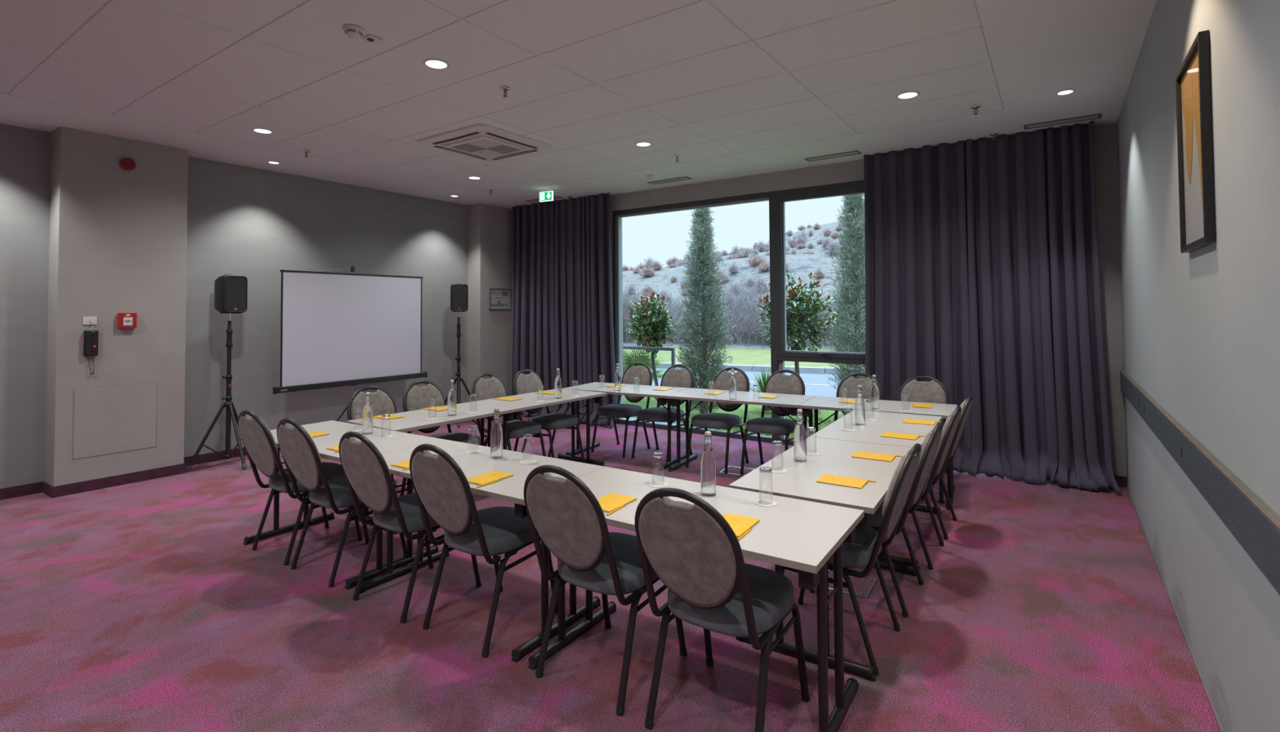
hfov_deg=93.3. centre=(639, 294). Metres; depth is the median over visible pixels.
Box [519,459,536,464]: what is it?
doily
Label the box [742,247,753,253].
shrub
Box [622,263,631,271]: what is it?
shrub
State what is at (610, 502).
notebook
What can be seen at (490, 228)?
wall pier
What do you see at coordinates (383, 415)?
water glass
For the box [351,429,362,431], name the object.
doily
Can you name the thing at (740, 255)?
shrub
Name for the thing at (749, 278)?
shrub
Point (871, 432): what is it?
folding table
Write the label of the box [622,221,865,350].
hill
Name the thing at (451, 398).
water bottle
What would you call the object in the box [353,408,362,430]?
water glass
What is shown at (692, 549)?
banquet chair
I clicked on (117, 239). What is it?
wall column
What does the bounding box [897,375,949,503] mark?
banquet chair
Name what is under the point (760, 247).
shrub
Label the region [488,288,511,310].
framed notice
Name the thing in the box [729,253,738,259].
shrub
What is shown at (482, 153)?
grille
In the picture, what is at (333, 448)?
notebook
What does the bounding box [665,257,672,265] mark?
shrub
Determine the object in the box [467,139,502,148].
grille
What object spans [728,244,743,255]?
shrub
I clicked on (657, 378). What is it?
road marking
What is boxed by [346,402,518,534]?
folding table
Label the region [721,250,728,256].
shrub
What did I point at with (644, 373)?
banquet chair
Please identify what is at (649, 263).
shrub
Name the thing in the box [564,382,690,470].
folding table
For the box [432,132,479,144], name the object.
outlet
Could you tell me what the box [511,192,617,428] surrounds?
curtain
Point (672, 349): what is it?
terrace railing
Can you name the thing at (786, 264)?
shrub
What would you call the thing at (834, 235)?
shrub
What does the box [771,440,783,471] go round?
water glass
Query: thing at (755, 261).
shrub
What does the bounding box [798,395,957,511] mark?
folding table
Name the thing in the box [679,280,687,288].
shrub
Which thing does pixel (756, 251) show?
shrub
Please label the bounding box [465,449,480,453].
doily
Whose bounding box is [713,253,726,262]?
shrub
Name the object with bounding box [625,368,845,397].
road
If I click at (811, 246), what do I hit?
shrub
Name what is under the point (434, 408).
notebook
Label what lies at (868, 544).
banquet chair
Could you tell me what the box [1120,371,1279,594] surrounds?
wall rail
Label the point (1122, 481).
baseboard
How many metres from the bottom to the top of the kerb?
0.150 m
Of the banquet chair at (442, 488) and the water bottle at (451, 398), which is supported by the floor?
the banquet chair at (442, 488)
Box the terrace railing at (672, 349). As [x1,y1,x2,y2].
[622,346,675,423]
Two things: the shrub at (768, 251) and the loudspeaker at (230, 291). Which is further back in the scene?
the shrub at (768, 251)
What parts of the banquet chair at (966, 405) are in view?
leg, leg, frame, backrest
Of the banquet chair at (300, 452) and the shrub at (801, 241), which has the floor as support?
the banquet chair at (300, 452)
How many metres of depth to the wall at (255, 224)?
6.73 m
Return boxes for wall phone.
[83,324,98,374]
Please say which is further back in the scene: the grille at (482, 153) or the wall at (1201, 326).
the grille at (482, 153)
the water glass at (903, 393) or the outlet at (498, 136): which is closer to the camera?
the water glass at (903, 393)
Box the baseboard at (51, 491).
[42,462,186,498]
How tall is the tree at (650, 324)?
2.050 m
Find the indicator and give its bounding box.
[362,34,382,44]
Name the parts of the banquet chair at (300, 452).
backrest, leg, frame, leg, seat, leg, leg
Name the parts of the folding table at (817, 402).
leg, leg, leg, leg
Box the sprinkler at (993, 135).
[989,133,998,141]
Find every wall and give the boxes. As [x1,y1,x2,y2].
[0,123,467,488]
[609,123,1126,476]
[1116,0,1279,731]
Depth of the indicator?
3.62 m
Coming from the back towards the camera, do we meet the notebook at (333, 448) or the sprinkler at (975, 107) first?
the sprinkler at (975, 107)
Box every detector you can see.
[342,24,364,39]
[646,174,654,179]
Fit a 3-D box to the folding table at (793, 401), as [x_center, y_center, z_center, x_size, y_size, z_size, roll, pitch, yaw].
[0.973,1.360,5.904,1.322,0.740,0.650,-1,-2,29]
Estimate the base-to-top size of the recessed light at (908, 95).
0.005 m
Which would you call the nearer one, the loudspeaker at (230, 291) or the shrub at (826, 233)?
the loudspeaker at (230, 291)
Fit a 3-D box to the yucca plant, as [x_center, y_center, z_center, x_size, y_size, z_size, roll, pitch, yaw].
[2.101,1.547,10.118,1.160,0.781,1.127,-1,-2,35]
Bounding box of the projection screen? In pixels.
[272,265,426,421]
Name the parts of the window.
sash, handle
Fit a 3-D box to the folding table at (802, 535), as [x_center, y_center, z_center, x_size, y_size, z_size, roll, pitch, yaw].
[0.201,1.275,2.597,1.330,0.740,0.652,-1,-2,33]
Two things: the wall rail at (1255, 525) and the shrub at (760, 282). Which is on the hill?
the shrub at (760, 282)
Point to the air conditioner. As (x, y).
(483, 142)
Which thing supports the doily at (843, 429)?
on the folding table at (871, 432)
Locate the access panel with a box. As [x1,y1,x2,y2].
[71,382,157,460]
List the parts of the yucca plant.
stem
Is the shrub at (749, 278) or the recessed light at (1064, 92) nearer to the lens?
the recessed light at (1064, 92)
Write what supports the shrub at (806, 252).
on the hill
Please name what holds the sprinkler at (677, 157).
attached to the ceiling
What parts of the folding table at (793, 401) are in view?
leg, leg, leg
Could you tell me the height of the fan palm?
1.075 m
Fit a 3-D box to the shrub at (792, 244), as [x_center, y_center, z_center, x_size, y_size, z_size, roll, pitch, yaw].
[17.574,-6.006,69.332,1.711,1.661,1.671,0,-2,-22]
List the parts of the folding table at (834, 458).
leg, leg, leg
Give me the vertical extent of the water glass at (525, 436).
0.149 m
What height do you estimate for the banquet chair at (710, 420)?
0.967 m
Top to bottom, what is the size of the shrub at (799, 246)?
0.842 m
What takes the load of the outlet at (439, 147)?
attached to the air conditioner
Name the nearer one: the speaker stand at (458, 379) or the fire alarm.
the fire alarm
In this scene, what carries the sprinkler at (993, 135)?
attached to the ceiling
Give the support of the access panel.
attached to the wall column at (117, 239)
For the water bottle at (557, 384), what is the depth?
5.80 m
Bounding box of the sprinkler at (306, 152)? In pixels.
[302,150,310,157]
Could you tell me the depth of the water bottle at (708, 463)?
2.72 m
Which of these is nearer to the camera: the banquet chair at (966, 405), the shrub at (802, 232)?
the banquet chair at (966, 405)
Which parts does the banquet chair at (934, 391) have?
backrest, frame, leg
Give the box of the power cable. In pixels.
[190,451,280,471]
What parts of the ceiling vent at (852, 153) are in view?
blade, blade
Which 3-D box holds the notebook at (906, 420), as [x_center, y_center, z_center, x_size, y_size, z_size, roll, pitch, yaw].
[2.058,0.939,4.452,0.212,0.009,0.145,-1,-2,33]
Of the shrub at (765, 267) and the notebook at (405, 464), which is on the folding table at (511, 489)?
the notebook at (405, 464)
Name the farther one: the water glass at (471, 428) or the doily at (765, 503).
the water glass at (471, 428)
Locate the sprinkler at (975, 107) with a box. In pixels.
[970,105,980,115]
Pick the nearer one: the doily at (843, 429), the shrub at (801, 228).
the doily at (843, 429)
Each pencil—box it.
[476,480,500,488]
[606,504,625,515]
[737,528,751,540]
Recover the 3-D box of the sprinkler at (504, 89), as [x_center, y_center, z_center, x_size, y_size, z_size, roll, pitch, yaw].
[-0.993,-1.488,4.453,0.072,0.064,0.072,-1,-2,35]
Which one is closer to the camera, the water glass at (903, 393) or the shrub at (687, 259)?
the water glass at (903, 393)
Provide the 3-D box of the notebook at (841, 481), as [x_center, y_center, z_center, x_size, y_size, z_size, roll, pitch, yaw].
[0.981,0.904,2.930,0.212,0.009,0.145,-1,-2,33]
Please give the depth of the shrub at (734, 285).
39.08 m
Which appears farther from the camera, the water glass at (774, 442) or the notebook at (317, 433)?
the notebook at (317, 433)
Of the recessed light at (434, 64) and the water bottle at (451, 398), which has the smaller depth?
the recessed light at (434, 64)
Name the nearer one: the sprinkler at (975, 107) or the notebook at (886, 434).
the notebook at (886, 434)
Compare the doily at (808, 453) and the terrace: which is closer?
the doily at (808, 453)
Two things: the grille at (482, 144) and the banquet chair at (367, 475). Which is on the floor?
the banquet chair at (367, 475)
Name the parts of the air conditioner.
intake panel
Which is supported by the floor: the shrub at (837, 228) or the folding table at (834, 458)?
the folding table at (834, 458)
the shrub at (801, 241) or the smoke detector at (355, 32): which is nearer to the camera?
the smoke detector at (355, 32)
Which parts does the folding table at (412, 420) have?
leg, leg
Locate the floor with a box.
[0,414,1219,731]
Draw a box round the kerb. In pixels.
[622,361,853,374]
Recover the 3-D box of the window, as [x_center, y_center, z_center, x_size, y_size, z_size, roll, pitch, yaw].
[1.651,0.284,7.257,4.925,3.035,0.310,-1,-2,35]
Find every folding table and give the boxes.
[240,420,444,589]
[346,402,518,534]
[359,439,605,662]
[470,388,606,466]
[520,466,864,731]
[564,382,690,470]
[663,388,815,471]
[728,436,916,681]
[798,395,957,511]
[809,409,942,568]
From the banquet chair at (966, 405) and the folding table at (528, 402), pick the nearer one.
the banquet chair at (966, 405)
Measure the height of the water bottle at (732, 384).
0.285 m
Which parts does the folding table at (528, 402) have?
leg, leg, leg, leg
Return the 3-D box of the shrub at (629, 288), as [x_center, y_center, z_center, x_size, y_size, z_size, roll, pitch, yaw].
[-0.611,-0.436,44.809,1.290,1.157,1.192,0,-2,-3]
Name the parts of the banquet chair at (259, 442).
backrest, leg, frame, leg, seat, leg, leg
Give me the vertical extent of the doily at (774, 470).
0.002 m
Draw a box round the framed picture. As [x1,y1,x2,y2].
[1175,30,1216,253]
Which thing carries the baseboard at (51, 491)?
attached to the wall column at (117, 239)
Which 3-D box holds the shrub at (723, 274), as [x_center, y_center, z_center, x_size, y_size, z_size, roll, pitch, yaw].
[5.610,-1.267,42.519,1.716,1.308,1.676,-2,-2,40]
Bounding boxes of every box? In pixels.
[719,466,755,475]
[828,569,876,598]
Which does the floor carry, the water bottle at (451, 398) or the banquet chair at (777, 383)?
the banquet chair at (777, 383)
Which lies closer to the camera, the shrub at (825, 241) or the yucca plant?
the yucca plant
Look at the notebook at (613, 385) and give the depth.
6.68 m
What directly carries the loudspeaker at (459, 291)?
on the speaker stand at (458, 379)
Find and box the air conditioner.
[417,124,552,161]
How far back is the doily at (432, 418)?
4.75 m
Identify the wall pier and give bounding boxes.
[467,203,512,402]
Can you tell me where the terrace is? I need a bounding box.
[623,417,682,425]
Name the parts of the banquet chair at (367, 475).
backrest, leg, frame, seat, leg, leg, leg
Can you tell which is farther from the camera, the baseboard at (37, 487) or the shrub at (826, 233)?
the shrub at (826, 233)
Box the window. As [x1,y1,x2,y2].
[612,180,865,445]
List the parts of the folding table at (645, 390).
leg, leg, leg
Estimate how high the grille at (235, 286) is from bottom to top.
0.353 m
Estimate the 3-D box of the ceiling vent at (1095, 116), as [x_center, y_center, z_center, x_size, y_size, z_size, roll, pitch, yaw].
[3.722,-1.524,5.335,0.560,0.006,0.150,-1,-2,35]
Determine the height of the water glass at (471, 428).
0.149 m
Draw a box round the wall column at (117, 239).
[44,126,188,486]
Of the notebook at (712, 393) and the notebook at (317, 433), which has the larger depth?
the notebook at (712, 393)
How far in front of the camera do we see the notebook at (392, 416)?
4.78 m
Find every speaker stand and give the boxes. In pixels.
[186,312,247,470]
[444,311,472,426]
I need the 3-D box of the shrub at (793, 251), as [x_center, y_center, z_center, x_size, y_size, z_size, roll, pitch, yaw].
[15.472,-4.335,60.986,1.098,0.896,1.014,-1,-2,10]
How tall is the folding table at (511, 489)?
0.740 m
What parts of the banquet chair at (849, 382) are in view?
backrest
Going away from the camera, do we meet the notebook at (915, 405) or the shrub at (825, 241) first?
the notebook at (915, 405)
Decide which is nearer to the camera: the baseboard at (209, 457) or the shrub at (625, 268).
the baseboard at (209, 457)
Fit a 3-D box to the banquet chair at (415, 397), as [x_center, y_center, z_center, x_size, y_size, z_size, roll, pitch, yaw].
[-1.711,1.248,5.245,0.654,0.967,0.470,-1,-2,35]
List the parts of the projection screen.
leg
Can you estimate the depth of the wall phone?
5.40 m
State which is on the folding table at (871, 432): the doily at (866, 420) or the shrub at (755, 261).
the doily at (866, 420)
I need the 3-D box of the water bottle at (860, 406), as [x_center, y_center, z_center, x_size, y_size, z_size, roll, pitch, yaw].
[1.597,0.801,4.390,0.069,0.285,0.069,1,-2,-44]
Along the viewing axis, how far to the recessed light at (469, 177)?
7.43 m
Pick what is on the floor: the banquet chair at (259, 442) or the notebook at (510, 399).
the banquet chair at (259, 442)
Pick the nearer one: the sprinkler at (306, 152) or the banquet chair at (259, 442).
the banquet chair at (259, 442)
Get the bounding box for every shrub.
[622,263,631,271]
[623,283,636,295]
[631,266,643,273]
[635,262,644,270]
[635,266,657,277]
[639,283,657,296]
[641,256,659,268]
[648,259,662,271]
[655,284,675,306]
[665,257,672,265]
[667,263,677,267]
[668,254,678,264]
[668,274,678,282]
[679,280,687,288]
[680,252,692,268]
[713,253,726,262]
[715,271,732,284]
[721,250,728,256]
[725,261,740,274]
[726,282,741,294]
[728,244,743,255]
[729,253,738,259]
[735,251,744,258]
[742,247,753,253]
[742,248,749,257]
[742,275,756,286]
[745,253,765,266]
[750,273,769,293]
[751,248,759,254]
[753,239,768,252]
[755,262,769,271]
[764,249,769,256]
[785,260,791,271]
[786,230,793,236]
[786,235,796,248]
[790,249,797,254]
[793,243,807,248]
[794,232,806,244]
[795,229,808,240]
[796,225,808,231]
[801,249,816,254]
[806,241,813,248]
[807,230,813,236]
[810,268,826,279]
[812,222,821,230]
[814,238,824,244]
[819,235,833,249]
[820,239,839,256]
[822,227,832,236]
[828,231,839,239]
[834,224,843,231]
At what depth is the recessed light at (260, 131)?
5.45 m
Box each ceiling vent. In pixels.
[524,195,564,202]
[647,176,691,184]
[804,150,862,161]
[1023,113,1102,129]
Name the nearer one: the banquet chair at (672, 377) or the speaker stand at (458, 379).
the banquet chair at (672, 377)
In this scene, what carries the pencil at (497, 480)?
on the folding table at (511, 489)
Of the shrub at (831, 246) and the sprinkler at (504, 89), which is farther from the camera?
the shrub at (831, 246)
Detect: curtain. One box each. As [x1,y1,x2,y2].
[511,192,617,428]
[863,120,1120,494]
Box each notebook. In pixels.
[308,431,329,437]
[326,445,338,451]
[373,413,404,420]
[390,460,409,469]
[423,406,447,411]
[466,471,513,485]
[496,397,522,401]
[539,391,562,395]
[597,493,636,513]
[605,384,626,387]
[653,386,673,391]
[703,391,724,395]
[722,513,759,537]
[758,394,779,399]
[816,474,868,488]
[838,399,855,404]
[851,450,896,462]
[880,431,919,440]
[902,418,936,425]
[912,403,932,408]
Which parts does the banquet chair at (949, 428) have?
leg, seat, leg, frame, backrest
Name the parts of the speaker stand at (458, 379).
leg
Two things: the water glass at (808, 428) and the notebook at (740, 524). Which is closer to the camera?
the notebook at (740, 524)
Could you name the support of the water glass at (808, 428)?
on the doily at (808, 453)
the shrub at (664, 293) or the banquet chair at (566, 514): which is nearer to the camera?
the banquet chair at (566, 514)
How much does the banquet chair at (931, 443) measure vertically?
0.967 m
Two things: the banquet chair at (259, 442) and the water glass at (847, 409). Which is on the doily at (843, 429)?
the water glass at (847, 409)
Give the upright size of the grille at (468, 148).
0.002 m
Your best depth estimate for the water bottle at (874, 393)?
5.05 m
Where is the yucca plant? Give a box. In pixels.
[749,365,771,411]
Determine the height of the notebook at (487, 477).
0.009 m
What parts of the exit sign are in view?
lit panel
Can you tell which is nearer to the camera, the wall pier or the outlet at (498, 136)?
the outlet at (498, 136)
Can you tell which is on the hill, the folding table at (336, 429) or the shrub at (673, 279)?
the shrub at (673, 279)
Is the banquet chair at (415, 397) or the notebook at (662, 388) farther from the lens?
the notebook at (662, 388)
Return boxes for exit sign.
[539,187,553,202]
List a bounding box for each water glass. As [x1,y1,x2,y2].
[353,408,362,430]
[381,413,391,436]
[428,399,436,418]
[467,426,478,452]
[522,434,533,462]
[652,452,664,484]
[759,466,773,504]
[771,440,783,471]
[806,426,816,439]
[840,388,848,406]
[844,407,853,430]
[865,400,874,420]
[901,391,909,410]
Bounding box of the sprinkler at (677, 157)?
[673,155,680,162]
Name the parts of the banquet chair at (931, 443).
seat, leg, frame, leg, backrest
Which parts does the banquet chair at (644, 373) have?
leg, leg, seat, leg, frame, backrest, leg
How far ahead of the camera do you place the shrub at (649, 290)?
43.21 m
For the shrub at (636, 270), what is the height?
0.694 m
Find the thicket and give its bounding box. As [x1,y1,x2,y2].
[622,274,865,346]
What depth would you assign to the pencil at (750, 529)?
2.24 m
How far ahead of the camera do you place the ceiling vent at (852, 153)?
6.47 m
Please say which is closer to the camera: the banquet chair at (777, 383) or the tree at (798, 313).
the banquet chair at (777, 383)
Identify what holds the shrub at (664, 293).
on the hill
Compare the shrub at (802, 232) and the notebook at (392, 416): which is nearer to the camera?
the notebook at (392, 416)
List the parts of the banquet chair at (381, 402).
frame, backrest, leg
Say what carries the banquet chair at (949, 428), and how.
on the floor
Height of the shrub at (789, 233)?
1.181 m
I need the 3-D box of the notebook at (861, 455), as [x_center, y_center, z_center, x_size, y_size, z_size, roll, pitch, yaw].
[1.323,0.915,3.422,0.212,0.009,0.145,-1,-2,33]
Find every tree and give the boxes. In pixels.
[625,291,678,407]
[670,207,737,413]
[754,271,839,375]
[822,193,865,395]
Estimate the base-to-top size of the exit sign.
0.168 m
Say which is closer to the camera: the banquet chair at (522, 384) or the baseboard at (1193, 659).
the baseboard at (1193, 659)
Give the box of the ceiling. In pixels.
[0,0,1156,208]
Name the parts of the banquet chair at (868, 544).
leg, leg, seat, frame, leg, backrest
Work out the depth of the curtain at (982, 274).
5.71 m
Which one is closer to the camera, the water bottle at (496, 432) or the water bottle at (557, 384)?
the water bottle at (496, 432)
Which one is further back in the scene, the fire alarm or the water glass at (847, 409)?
the fire alarm
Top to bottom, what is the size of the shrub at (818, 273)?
0.983 m
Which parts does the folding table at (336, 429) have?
leg, leg, leg, leg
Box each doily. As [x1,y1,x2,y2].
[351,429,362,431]
[378,435,393,438]
[426,417,438,419]
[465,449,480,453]
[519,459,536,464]
[648,481,667,487]
[755,499,777,506]
[771,467,786,473]
[806,451,819,455]
[841,428,855,431]
[865,418,875,421]
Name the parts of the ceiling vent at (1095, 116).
blade, blade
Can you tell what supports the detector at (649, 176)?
attached to the ceiling
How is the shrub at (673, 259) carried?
on the hill
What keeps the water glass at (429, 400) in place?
on the doily at (432, 418)
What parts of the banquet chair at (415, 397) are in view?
backrest, frame, seat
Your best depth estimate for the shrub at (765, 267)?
41.70 m
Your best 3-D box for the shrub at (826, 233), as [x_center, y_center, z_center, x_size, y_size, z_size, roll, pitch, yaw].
[22.134,-7.412,71.346,1.721,1.414,1.681,0,-2,-21]
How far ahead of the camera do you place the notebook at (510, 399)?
5.74 m
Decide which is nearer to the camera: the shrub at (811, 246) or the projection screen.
the projection screen
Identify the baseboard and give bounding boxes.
[0,481,42,500]
[42,462,186,498]
[183,447,247,466]
[1114,475,1127,488]
[1125,485,1224,731]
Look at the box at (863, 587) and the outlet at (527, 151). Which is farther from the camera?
the outlet at (527, 151)
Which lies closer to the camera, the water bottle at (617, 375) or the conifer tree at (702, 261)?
the water bottle at (617, 375)
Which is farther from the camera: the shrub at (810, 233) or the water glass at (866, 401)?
the shrub at (810, 233)
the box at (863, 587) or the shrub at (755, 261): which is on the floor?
the box at (863, 587)
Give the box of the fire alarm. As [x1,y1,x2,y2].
[119,157,136,170]
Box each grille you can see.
[225,276,245,311]
[451,143,485,152]
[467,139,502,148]
[471,149,503,157]
[486,145,519,154]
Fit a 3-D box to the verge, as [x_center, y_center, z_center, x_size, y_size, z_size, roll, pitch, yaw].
[-5.598,2.241,24.599,110.000,0.120,5.701,-1,-2,24]
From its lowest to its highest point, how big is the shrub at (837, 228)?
1.237 m
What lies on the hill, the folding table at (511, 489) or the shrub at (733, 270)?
the shrub at (733, 270)
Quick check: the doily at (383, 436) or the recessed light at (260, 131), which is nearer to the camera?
the doily at (383, 436)
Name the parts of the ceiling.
grid rail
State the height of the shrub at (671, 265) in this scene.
0.579 m
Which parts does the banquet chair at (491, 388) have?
leg, frame, backrest, leg, seat, leg, leg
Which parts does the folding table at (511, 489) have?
leg, leg, leg, leg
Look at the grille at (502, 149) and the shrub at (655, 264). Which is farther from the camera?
the shrub at (655, 264)
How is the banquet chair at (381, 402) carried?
on the floor
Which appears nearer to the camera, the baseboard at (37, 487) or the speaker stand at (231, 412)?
the baseboard at (37, 487)
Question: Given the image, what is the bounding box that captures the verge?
[622,346,862,368]
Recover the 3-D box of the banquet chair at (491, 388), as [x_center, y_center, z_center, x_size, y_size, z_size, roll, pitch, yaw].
[-1.276,1.261,5.832,0.654,0.967,0.470,-1,-2,35]
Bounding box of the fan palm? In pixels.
[622,349,665,381]
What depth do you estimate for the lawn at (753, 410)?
10.08 m
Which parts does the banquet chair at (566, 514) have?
leg, backrest, frame, leg, seat, leg, leg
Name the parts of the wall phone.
coiled cord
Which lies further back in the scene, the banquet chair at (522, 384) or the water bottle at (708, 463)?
the banquet chair at (522, 384)
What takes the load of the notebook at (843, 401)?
on the folding table at (817, 402)
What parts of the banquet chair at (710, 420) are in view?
leg, seat, frame, leg, backrest, leg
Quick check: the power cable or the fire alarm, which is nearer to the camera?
the fire alarm
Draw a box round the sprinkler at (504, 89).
[500,86,510,97]
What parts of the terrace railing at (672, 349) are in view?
rail, post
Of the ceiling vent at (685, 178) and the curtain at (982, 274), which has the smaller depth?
the curtain at (982, 274)
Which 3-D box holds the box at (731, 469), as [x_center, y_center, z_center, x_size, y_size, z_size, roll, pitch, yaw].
[0.957,1.728,5.928,0.280,0.004,0.280,-1,-2,29]
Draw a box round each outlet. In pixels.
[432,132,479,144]
[434,146,485,159]
[484,133,537,148]
[492,150,537,159]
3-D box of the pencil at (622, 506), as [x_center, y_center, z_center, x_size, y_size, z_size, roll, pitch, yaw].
[-0.099,0.901,2.531,0.007,0.008,0.148,-1,-2,29]
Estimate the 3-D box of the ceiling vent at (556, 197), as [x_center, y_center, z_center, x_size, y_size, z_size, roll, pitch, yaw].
[-1.408,-1.395,8.868,0.640,0.006,0.150,-1,-2,35]
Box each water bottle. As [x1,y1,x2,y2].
[362,391,373,434]
[447,380,456,416]
[490,407,502,458]
[554,368,561,398]
[614,363,621,391]
[700,431,715,497]
[728,368,736,399]
[793,408,806,462]
[854,385,865,425]
[870,374,879,409]
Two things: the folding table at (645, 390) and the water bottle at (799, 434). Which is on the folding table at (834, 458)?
the water bottle at (799, 434)
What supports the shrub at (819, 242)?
on the hill
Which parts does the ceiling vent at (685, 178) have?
blade, blade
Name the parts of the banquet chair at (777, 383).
leg, leg, seat, frame, backrest, leg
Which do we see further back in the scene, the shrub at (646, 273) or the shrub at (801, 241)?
the shrub at (801, 241)
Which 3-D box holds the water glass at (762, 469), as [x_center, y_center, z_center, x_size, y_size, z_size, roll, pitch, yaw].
[0.545,0.826,2.616,0.060,0.149,0.060,-1,-2,35]
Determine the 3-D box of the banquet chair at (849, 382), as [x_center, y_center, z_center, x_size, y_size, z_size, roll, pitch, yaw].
[1.959,1.233,5.576,0.470,0.967,0.654,-1,-2,35]
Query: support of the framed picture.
attached to the wall at (1201, 326)
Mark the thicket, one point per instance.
(743, 312)
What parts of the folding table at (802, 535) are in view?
leg, leg, leg, leg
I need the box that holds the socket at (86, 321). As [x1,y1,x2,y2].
[83,316,97,324]
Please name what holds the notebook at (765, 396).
on the folding table at (793, 401)
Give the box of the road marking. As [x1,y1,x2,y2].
[657,377,837,386]
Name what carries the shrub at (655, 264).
on the hill
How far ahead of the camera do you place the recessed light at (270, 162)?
6.61 m
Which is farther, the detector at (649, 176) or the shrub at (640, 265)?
the shrub at (640, 265)
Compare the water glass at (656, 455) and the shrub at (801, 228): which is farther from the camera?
the shrub at (801, 228)
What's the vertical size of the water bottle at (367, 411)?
0.285 m
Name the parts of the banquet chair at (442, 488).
leg, backrest, frame, seat, leg, leg, leg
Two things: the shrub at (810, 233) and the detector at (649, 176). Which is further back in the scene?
the shrub at (810, 233)
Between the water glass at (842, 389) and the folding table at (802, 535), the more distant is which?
the water glass at (842, 389)
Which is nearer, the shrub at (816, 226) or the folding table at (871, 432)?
the folding table at (871, 432)
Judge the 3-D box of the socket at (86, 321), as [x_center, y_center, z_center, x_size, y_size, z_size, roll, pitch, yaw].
[-4.929,0.236,5.418,0.021,0.068,0.094,-1,-2,35]
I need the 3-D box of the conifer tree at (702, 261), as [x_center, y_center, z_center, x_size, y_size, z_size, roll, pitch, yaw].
[1.047,0.190,9.926,1.146,3.587,1.101,0,-2,-6]
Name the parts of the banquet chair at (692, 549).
leg, backrest, frame, leg, seat, leg, leg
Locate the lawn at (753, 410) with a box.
[622,395,844,438]
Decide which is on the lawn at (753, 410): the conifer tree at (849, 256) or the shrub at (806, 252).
the conifer tree at (849, 256)
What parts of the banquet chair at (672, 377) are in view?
leg, leg, seat, leg, frame, backrest, leg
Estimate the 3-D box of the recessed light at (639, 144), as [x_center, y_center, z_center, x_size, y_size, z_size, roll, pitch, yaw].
[0.035,-1.483,5.972,0.168,0.005,0.168,-1,-2,35]
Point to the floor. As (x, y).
(140, 606)
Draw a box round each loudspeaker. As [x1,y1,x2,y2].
[213,274,247,313]
[450,283,467,311]
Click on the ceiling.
(731, 88)
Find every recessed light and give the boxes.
[251,128,273,133]
[266,161,279,164]
[422,58,449,69]
[467,176,481,179]
[635,142,652,146]
[896,91,919,99]
[1055,89,1075,95]
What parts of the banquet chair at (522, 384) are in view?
leg, backrest, frame, leg, leg, seat, leg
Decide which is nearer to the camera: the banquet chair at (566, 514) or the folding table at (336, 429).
the banquet chair at (566, 514)
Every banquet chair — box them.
[237,409,362,565]
[276,417,406,587]
[338,431,481,623]
[346,386,406,496]
[402,380,480,494]
[409,444,557,657]
[471,373,546,456]
[513,368,585,462]
[523,465,687,715]
[591,362,652,457]
[631,364,693,462]
[634,487,809,731]
[685,367,750,473]
[739,369,804,475]
[782,443,921,675]
[809,422,942,617]
[822,373,883,428]
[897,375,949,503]
[910,405,961,569]
[928,395,973,539]
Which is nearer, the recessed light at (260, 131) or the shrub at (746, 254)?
the recessed light at (260, 131)
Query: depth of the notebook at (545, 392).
6.14 m
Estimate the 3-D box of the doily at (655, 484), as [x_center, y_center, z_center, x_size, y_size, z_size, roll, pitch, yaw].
[0.087,0.912,2.902,0.093,0.002,0.095,0,-2,-25]
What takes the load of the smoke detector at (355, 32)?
attached to the ceiling
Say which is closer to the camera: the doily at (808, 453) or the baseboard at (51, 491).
the doily at (808, 453)

